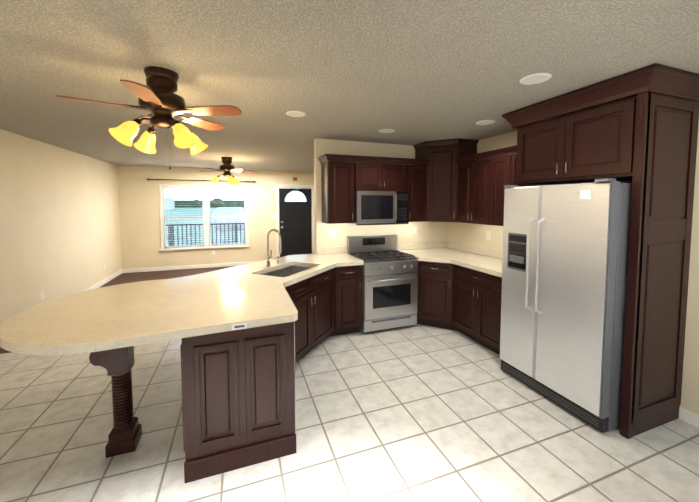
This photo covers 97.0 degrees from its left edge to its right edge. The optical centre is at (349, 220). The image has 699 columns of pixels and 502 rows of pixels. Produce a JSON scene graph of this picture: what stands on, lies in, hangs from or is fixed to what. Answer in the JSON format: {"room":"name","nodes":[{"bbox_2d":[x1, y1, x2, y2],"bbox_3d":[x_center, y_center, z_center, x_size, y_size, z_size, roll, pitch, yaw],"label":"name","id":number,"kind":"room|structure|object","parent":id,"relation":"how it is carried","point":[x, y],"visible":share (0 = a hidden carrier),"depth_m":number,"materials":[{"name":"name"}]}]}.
{"room":"kitchen","nodes":[
{"label":"kitchen","id":0,"kind":"room"},
{"bbox_2d":[0,129,121,324],"bbox_3d":[-3.541,0.266,2.065,0.120,2.490,10.800,-1,3,-20],"label":"wall","id":1,"kind":"structure","parent":0,"point":[60,235],"depth_m":4.54,"materials":[{"name":"paint"}]},
{"bbox_2d":[40,291,43,300],"bbox_3d":[-4.253,1.036,4.280,0.008,0.115,0.075,-1,3,-20],"label":"electrical outlet plate","id":2,"kind":"object","parent":1,"relation":"attached to","point":[41,293],"depth_m":4.27,"materials":[{"name":"white plastic"}]},
{"bbox_2d":[85,269,122,290],"bbox_3d":[-3.479,1.463,2.156,0.012,0.090,10.800,-1,3,-20],"label":"baseboard","id":3,"kind":"structure","parent":1,"relation":"attached to","point":[118,273],"depth_m":6.32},
{"bbox_2d":[0,266,234,353],"bbox_3d":[-1.946,1.322,6.289,5.940,0.100,4.300,-1,3,-20],"label":"floor","id":4,"kind":"structure","parent":0,"point":[123,278],"depth_m":6.98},
{"bbox_2d":[118,166,313,268],"bbox_3d":[-2.654,-0.083,8.179,5.940,2.490,0.120,-1,3,-20],"label":"wall","id":5,"kind":"structure","parent":0,"point":[139,211],"depth_m":7.57,"materials":[{"name":"paint"}]},
{"bbox_2d":[123,261,258,272],"bbox_3d":[-3.639,1.140,7.823,3.500,0.090,0.012,-1,3,-20],"label":"baseboard","id":6,"kind":"structure","parent":5,"relation":"attached to","point":[234,263],"depth_m":7.66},
{"bbox_2d":[147,178,255,182],"bbox_3d":[-3.599,-1.000,7.665,2.458,0.048,0.101,-1,3,-20],"label":"curtain rod","id":7,"kind":"object","parent":5,"relation":"attached to","point":[194,180],"visible":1,"depth_m":7.53,"materials":[{"name":"brown metal"}]},
{"bbox_2d":[159,184,249,250],"bbox_3d":[-3.615,-0.090,7.804,2.056,1.608,0.168,-1,3,-20],"label":"window","id":8,"kind":"structure","parent":5,"relation":"in","point":[206,214],"depth_m":7.77,"materials":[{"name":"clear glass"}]},
{"bbox_2d":[275,184,313,256],"bbox_3d":[-1.491,0.069,8.587,1.100,2.140,0.154,-1,3,-20],"label":"front door","id":9,"kind":"structure","parent":5,"relation":"in","point":[294,217],"depth_m":8.56,"materials":[{"name":"paint"}]},
{"bbox_2d":[0,324,698,501],"bbox_3d":[0.387,1.608,1.270,6.920,0.100,6.740,-1,3,-20],"label":"floor","id":10,"kind":"structure","parent":0,"point":[418,413],"depth_m":2.13,"materials":[{"name":"white tile"}]},
{"bbox_2d":[89,346,141,457],"bbox_3d":[-1.546,1.074,2.043,0.233,0.879,0.160,-1,3,-20],"label":"post","id":11,"kind":"object","parent":10,"relation":"on","point":[125,434],"visible":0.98,"depth_m":2.01,"materials":[{"name":"brown wood"}]},
{"bbox_2d":[180,321,299,482],"bbox_3d":[-0.789,1.062,2.248,0.661,0.880,0.778,-1,3,-20],"label":"base cabinet","id":12,"kind":"object","parent":10,"relation":"on","point":[238,401],"depth_m":1.88,"materials":[{"name":"brown wood"}]},
{"bbox_2d":[290,297,319,358],"bbox_3d":[-0.515,1.049,2.985,0.371,0.489,0.371,-1,3,-20],"label":"base cabinet","id":13,"kind":"object","parent":10,"relation":"on","point":[308,322],"depth_m":3.16,"materials":[{"name":"brown wood"}]},
{"bbox_2d":[300,285,343,342],"bbox_3d":[-0.298,1.023,3.447,0.371,0.489,0.371,-1,3,-20],"label":"base cabinet","id":14,"kind":"object","parent":10,"relation":"on","point":[330,298],"depth_m":3.56,"materials":[{"name":"brown wood"}]},
{"bbox_2d":[320,265,361,333],"bbox_3d":[-0.110,0.960,4.028,0.329,0.880,0.607,-1,3,-20],"label":"base cabinet","id":15,"kind":"object","parent":10,"relation":"on","point":[349,278],"depth_m":3.75,"materials":[{"name":"brown wood"}]},
{"bbox_2d":[0,253,363,355],"bbox_3d":[-0.981,0.558,2.889,2.752,0.048,2.320,-1,3,-20],"label":"countertop","id":16,"kind":"structure","parent":15,"relation":"on","point":[129,314],"depth_m":2.02,"materials":[{"name":"beige stone"}]},
{"bbox_2d":[232,322,246,329],"bbox_3d":[-0.648,0.621,1.822,0.085,0.036,0.007,-1,3,-20],"label":"tag","id":17,"kind":"object","parent":16,"relation":"attached to","point":[238,326],"visible":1,"depth_m":1.82,"materials":[{"name":"white plastic"}]},
{"bbox_2d":[266,229,282,266],"bbox_3d":[-0.836,0.293,3.450,0.201,0.416,0.276,-1,3,-20],"label":"faucet","id":18,"kind":"object","parent":16,"relation":"on","point":[280,250],"visible":0.98,"depth_m":3.41,"materials":[{"name":"silver metal"}]},
{"bbox_2d":[261,265,312,276],"bbox_3d":[-0.654,0.661,3.327,0.450,0.202,0.730,2,4,25],"label":"sink","id":19,"kind":"object","parent":16,"relation":"in","point":[287,271],"visible":0.02,"depth_m":3.64,"materials":[{"name":"silver metal"}]},
{"bbox_2d":[347,234,417,332],"bbox_3d":[0.439,0.805,4.152,0.752,1.175,0.697,-1,3,-20],"label":"stove","id":20,"kind":"object","parent":10,"relation":"on","point":[389,286],"visible":0.98,"depth_m":3.92,"materials":[{"name":"silver metal"}]},
{"bbox_2d":[417,261,501,354],"bbox_3d":[1.427,0.964,3.961,0.910,0.880,1.778,-1,3,-20],"label":"base cabinet","id":21,"kind":"object","parent":10,"relation":"on","point":[465,301],"visible":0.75,"depth_m":3.29,"materials":[{"name":"brown wood"}]},
{"bbox_2d":[397,244,418,260],"bbox_3d":[0.916,0.425,4.352,0.281,0.148,0.637,-1,3,-20],"label":"countertop","id":22,"kind":"structure","parent":21,"relation":"on","point":[406,249],"depth_m":4.58,"materials":[{"name":"beige stone"}]},
{"bbox_2d":[397,241,502,276],"bbox_3d":[1.421,0.449,3.929,0.923,0.148,1.777,-1,3,-20],"label":"countertop","id":23,"kind":"structure","parent":21,"relation":"on","point":[484,260],"depth_m":4.06,"materials":[{"name":"beige stone"}]},
{"bbox_2d":[500,178,631,432],"bbox_3d":[1.913,0.581,2.641,0.821,1.795,0.900,-1,3,-20],"label":"fridge","id":24,"kind":"object","parent":10,"relation":"on","point":[564,275],"visible":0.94,"depth_m":2.34,"materials":[{"name":"silver metal"}]},
{"bbox_2d":[502,63,698,438],"bbox_3d":[2.003,0.235,2.635,0.695,2.486,1.178,-1,3,-20],"label":"surround","id":25,"kind":"object","parent":10,"relation":"on","point":[644,142],"visible":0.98,"depth_m":2.18,"materials":[{"name":"brown wood"}]},
{"bbox_2d":[0,0,698,171],"bbox_3d":[-0.342,-1.093,3.142,6.920,0.100,11.040,-1,3,-20],"label":"ceiling","id":26,"kind":"structure","parent":0,"point":[412,72],"depth_m":1.91,"materials":[{"name":"beige paint"}]},
{"bbox_2d":[56,66,241,169],"bbox_3d":[-1.240,-0.660,2.030,1.005,0.635,0.981,-1,3,-20],"label":"ceiling fan","id":27,"kind":"object","parent":26,"relation":"hanging from","point":[161,102],"visible":1,"depth_m":1.99,"materials":[{"name":"brown wood"}]},
{"bbox_2d":[204,157,254,190],"bbox_3d":[-2.317,-0.880,5.887,1.006,0.635,0.977,-1,3,-20],"label":"ceiling fan","id":28,"kind":"object","parent":26,"relation":"hanging from","point":[227,168],"visible":1,"depth_m":5.77,"materials":[{"name":"brown metal"}]},
{"bbox_2d":[286,111,305,116],"bbox_3d":[-0.515,-1.027,2.977,0.193,0.011,0.193,-2,4,-26],"label":"recessed light","id":29,"kind":"object","parent":26,"relation":"in","point":[290,113],"depth_m":2.95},
{"bbox_2d":[379,129,394,132],"bbox_3d":[0.445,-1.067,3.673,0.193,0.011,0.193,-2,4,-29],"label":"recessed light","id":30,"kind":"object","parent":26,"relation":"in","point":[382,130],"depth_m":3.64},
{"bbox_2d":[475,120,494,124],"bbox_3d":[1.445,-1.045,3.290,0.193,0.011,0.193,-3,4,-41],"label":"recessed light","id":31,"kind":"object","parent":26,"relation":"in","point":[484,122],"depth_m":3.27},
{"bbox_2d":[519,73,551,84],"bbox_3d":[1.286,-0.979,2.139,0.193,0.011,0.193,-2,4,-29],"label":"recessed light","id":32,"kind":"object","parent":26,"relation":"in","point":[536,78],"depth_m":2.12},
{"bbox_2d":[314,138,447,254],"bbox_3d":[0.534,0.121,4.603,2.130,2.490,0.120,-1,3,-20],"label":"wall","id":33,"kind":"structure","parent":0,"point":[427,231],"depth_m":4.37,"materials":[{"name":"paint"}]},
{"bbox_2d":[317,246,346,254],"bbox_3d":[-0.241,0.406,4.263,0.423,0.099,0.019,-1,3,-20],"label":"backsplash","id":34,"kind":"structure","parent":33,"relation":"attached to","point":[339,249],"depth_m":4.25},
{"bbox_2d":[331,230,335,238],"bbox_3d":[-0.221,0.185,4.266,0.075,0.115,0.008,-1,3,-20],"label":"electrical outlet plate","id":35,"kind":"object","parent":33,"relation":"attached to","point":[333,234],"depth_m":4.26,"materials":[{"name":"white plastic"}]},
{"bbox_2d":[318,155,357,223],"bbox_3d":[-0.155,-0.406,4.082,0.356,0.862,0.331,-1,3,-20],"label":"upper cabinet","id":36,"kind":"object","parent":33,"relation":"attached to","point":[339,177],"depth_m":3.93,"materials":[{"name":"brown wood"}]},
{"bbox_2d":[358,156,385,190],"bbox_3d":[0.220,-0.623,4.205,0.435,0.442,0.331,-1,3,-20],"label":"upper cabinet","id":37,"kind":"object","parent":33,"relation":"attached to","point":[371,176],"depth_m":4.05,"materials":[{"name":"brown wood"}]},
{"bbox_2d":[347,191,408,224],"bbox_3d":[0.392,-0.179,4.227,0.752,0.442,0.451,-1,3,-20],"label":"over-the-range microwave","id":38,"kind":"object","parent":37,"relation":"attached to","point":[381,207],"visible":1,"depth_m":4.05,"materials":[{"name":"silver metal"}]},
{"bbox_2d":[386,157,409,190],"bbox_3d":[0.522,-0.630,4.314,0.435,0.442,0.331,-1,3,-20],"label":"upper cabinet","id":39,"kind":"object","parent":33,"relation":"attached to","point":[397,172],"depth_m":4.18,"materials":[{"name":"brown wood"}]},
{"bbox_2d":[412,226,416,233],"bbox_3d":[0.993,0.141,4.702,0.075,0.115,0.008,-1,3,-20],"label":"electrical outlet plate","id":40,"kind":"object","parent":33,"relation":"attached to","point":[414,227],"depth_m":4.70,"materials":[{"name":"white plastic"}]},
{"bbox_2d":[409,159,421,221],"bbox_3d":[0.885,-0.427,4.456,0.328,0.862,0.331,-1,3,-20],"label":"upper cabinet","id":41,"kind":"object","parent":33,"relation":"attached to","point":[415,193],"depth_m":4.30,"materials":[{"name":"brown wood"}]},
{"bbox_2d":[413,139,481,221],"bbox_3d":[1.353,-0.552,4.436,0.670,1.114,0.673,-1,3,-20],"label":"upper cabinet","id":42,"kind":"object","parent":33,"relation":"attached to","point":[442,164],"depth_m":4.26,"materials":[{"name":"brown wood"}]},
{"bbox_2d":[447,94,698,414],"bbox_3d":[1.934,0.153,4.035,0.120,2.490,10.800,-1,3,-20],"label":"wall","id":43,"kind":"structure","parent":0,"point":[468,233],"depth_m":2.29,"materials":[{"name":"paint"}]},
{"bbox_2d":[458,159,469,222],"bbox_3d":[1.667,-0.370,4.080,0.327,0.790,0.351,-1,3,-20],"label":"upper cabinet","id":44,"kind":"object","parent":43,"relation":"attached to","point":[458,180],"depth_m":4.08,"materials":[{"name":"brown wood"}]},
{"bbox_2d":[466,159,485,223],"bbox_3d":[1.756,-0.356,3.833,0.327,0.790,0.403,-1,3,-20],"label":"upper cabinet","id":45,"kind":"object","parent":43,"relation":"attached to","point":[476,169],"depth_m":3.87,"materials":[{"name":"brown wood"}]},
{"bbox_2d":[486,231,490,239],"bbox_3d":[1.843,0.195,4.100,0.008,0.115,0.075,-1,3,-20],"label":"electrical outlet plate","id":46,"kind":"object","parent":43,"relation":"attached to","point":[488,236],"depth_m":4.10,"materials":[{"name":"white plastic"}]},
{"bbox_2d":[482,155,505,225],"bbox_3d":[1.854,-0.340,3.562,0.327,0.790,0.403,-1,3,-20],"label":"upper cabinet","id":47,"kind":"object","parent":43,"relation":"attached to","point":[496,166],"depth_m":3.59,"materials":[{"name":"brown wood"}]},
{"bbox_2d":[502,151,533,225],"bbox_3d":[1.944,-0.326,3.314,0.327,0.790,0.352,-1,3,-20],"label":"upper cabinet","id":48,"kind":"object","parent":43,"relation":"attached to","point":[511,159],"depth_m":3.37,"materials":[{"name":"brown wood"}]},
{"bbox_2d":[679,407,698,427],"bbox_3d":[2.555,1.461,2.190,0.012,0.090,0.335,-1,3,-20],"label":"baseboard","id":49,"kind":"structure","parent":43,"relation":"attached to","point":[689,417],"depth_m":2.29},
{"label":"outside","id":50,"kind":"structure","parent":0,"visible":0},
{"bbox_2d":[165,208,243,245],"bbox_3d":[-46.086,-5.029,127.583,400.000,0.020,248.400,-1,3,-20],"label":"ground","id":51,"kind":"structure","parent":50,"point":[189,212],"depth_m":28.52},
{"bbox_2d":[165,197,243,209],"bbox_3d":[-49.544,-8.903,136.973,300.000,6.647,52.000,-1,3,-20],"label":"trees","id":52,"kind":"object","parent":51,"relation":"on","point":[214,203],"depth_m":146.08,"materials":[{"name":"green plant"}]},
{"bbox_2d":[166,223,244,245],"bbox_3d":[-3.495,0.922,9.540,8.000,1.570,2.880,-1,3,-20],"label":"railing","id":53,"kind":"object","parent":51,"relation":"on","point":[170,229],"depth_m":10.36,"materials":[{"name":"black metal"}]},
{"bbox_2d":[212,207,244,243],"bbox_3d":[-5.053,0.452,13.029,1.350,2.070,1.040,-1,3,-20],"label":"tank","id":54,"kind":"object","parent":51,"relation":"on","point":[218,211],"depth_m":12.62,"materials":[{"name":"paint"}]}
]}

